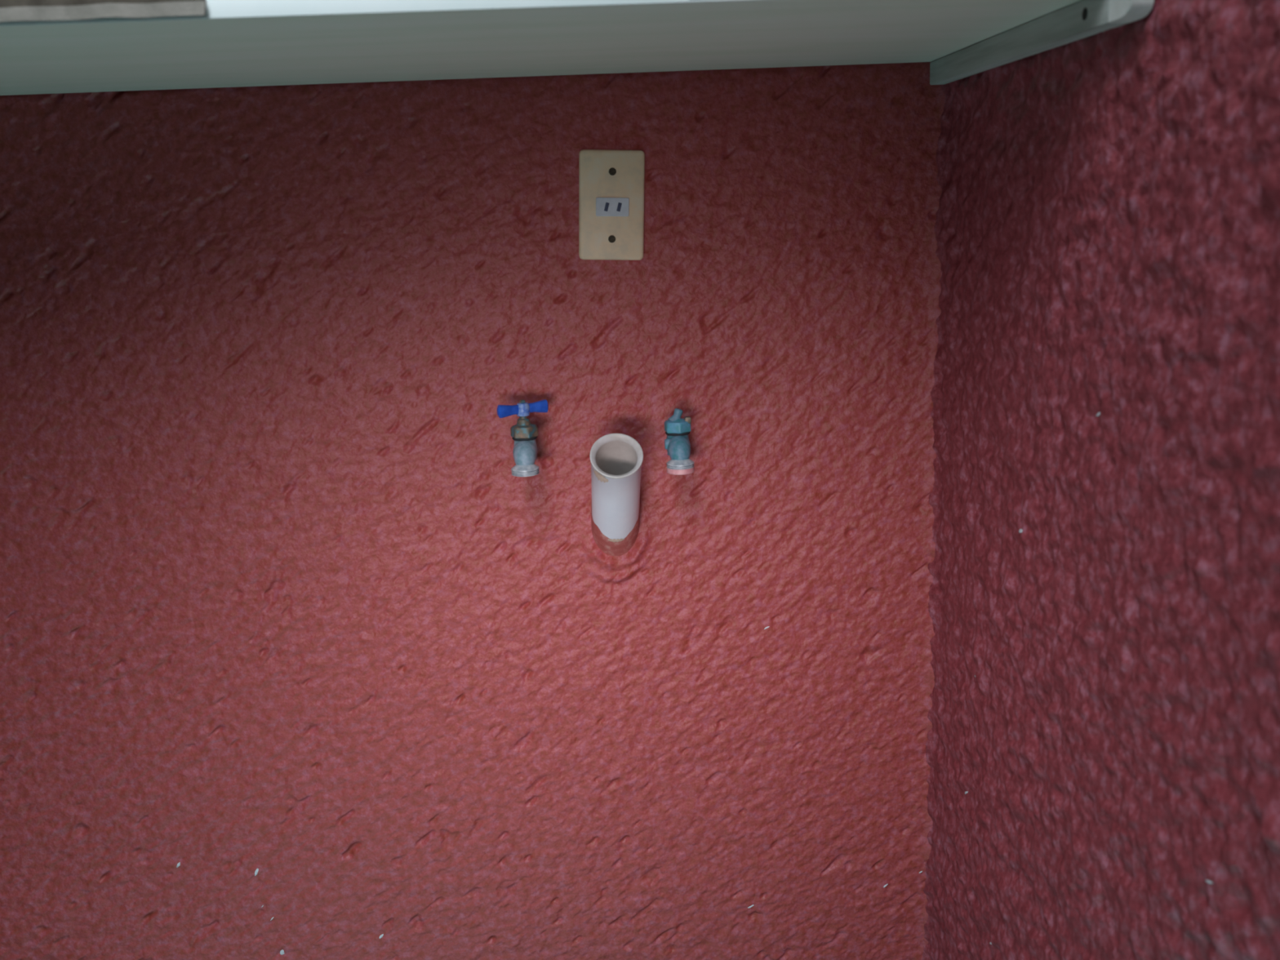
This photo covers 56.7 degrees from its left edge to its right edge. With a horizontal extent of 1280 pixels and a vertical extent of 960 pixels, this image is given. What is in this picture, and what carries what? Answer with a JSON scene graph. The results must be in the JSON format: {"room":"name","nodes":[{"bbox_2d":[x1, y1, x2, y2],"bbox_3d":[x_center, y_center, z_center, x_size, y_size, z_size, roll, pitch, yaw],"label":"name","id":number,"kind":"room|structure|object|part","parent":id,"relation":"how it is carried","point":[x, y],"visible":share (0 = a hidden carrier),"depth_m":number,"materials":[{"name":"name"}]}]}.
{"room":"laundry room","nodes":[
{"label":"laundry room","id":0,"kind":"room"},
{"bbox_2d":[0,62,945,959],"bbox_3d":[-0.391,-0.131,1.296,1.466,2.200,0.016,-3,13,-2],"label":"wall","id":1,"kind":"structure","parent":0,"point":[296,663],"depth_m":1.35,"materials":[{"name":"red paint"}]},
{"bbox_2d":[497,399,548,476],"bbox_3d":[-0.123,-0.051,1.292,0.048,0.076,0.098,1,13,12],"label":"tap","id":2,"kind":"object","parent":1,"relation":"attached to","point":[524,433],"visible":1,"depth_m":1.27,"materials":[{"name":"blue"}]},
{"bbox_3d":[-0.126,-0.077,1.276,0.058,0.014,0.010,-9,15,-26],"label":"handle","id":3,"kind":"part","parent":2,"relation":"part of","materials":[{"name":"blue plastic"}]},
{"bbox_2d":[0,0,1081,95],"bbox_3d":[-0.385,-0.373,1.012,1.420,0.030,0.440,-3,13,-2],"label":"wooden shelf","id":4,"kind":"object","parent":1,"relation":"attached to","point":[236,43],"visible":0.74,"depth_m":0.96,"materials":[{"name":"white wood"}]},
{"bbox_2d":[0,0,206,22],"bbox_3d":[-0.457,-0.336,0.849,0.325,0.034,0.132,-3,13,-2],"label":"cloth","id":5,"kind":"object","parent":4,"relation":"on","point":[10,10],"visible":1,"depth_m":0.79,"materials":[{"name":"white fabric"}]},
{"bbox_2d":[578,149,644,260],"bbox_3d":[-0.030,-0.295,1.274,0.075,0.118,0.010,-3,13,-2],"label":"wall outlet","id":6,"kind":"object","parent":1,"relation":"attached to","point":[611,183],"visible":1,"depth_m":1.27,"materials":[{"name":"beige plastic"}]},
{"bbox_2d":[589,433,643,555],"bbox_3d":[-0.027,0.022,1.311,0.059,0.166,0.167,-3,13,-2],"label":"drain pipe","id":7,"kind":"object","parent":1,"relation":"attached to","point":[616,460],"visible":1,"depth_m":1.27,"materials":[{"name":"white plastic"}]},
{"bbox_2d":[664,408,694,475],"bbox_3d":[0.041,-0.048,1.300,0.030,0.065,0.098,-3,13,-2],"label":"tap","id":8,"kind":"object","parent":1,"relation":"attached to","point":[677,428],"visible":1,"depth_m":1.27,"materials":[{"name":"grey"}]},
{"bbox_3d":[0.038,-0.069,1.286,0.017,0.017,0.017,-3,13,-2],"label":"stem","id":9,"kind":"part","parent":8,"relation":"part of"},
{"bbox_2d":[922,0,1279,959],"bbox_3d":[0.378,0.047,0.402,0.019,2.200,1.902,-3,13,-2],"label":"wall","id":10,"kind":"structure","parent":0,"point":[1103,744],"depth_m":0.91,"materials":[{"name":"red paint"}]},
{"bbox_2d":[929,0,1154,84],"bbox_3d":[0.326,-0.377,1.026,0.017,0.023,0.474,-3,13,-2],"label":"cleat","id":11,"kind":"object","parent":10,"relation":"attached to","point":[1082,19],"visible":1,"depth_m":0.96,"materials":[{"name":"white wood"}]}
]}

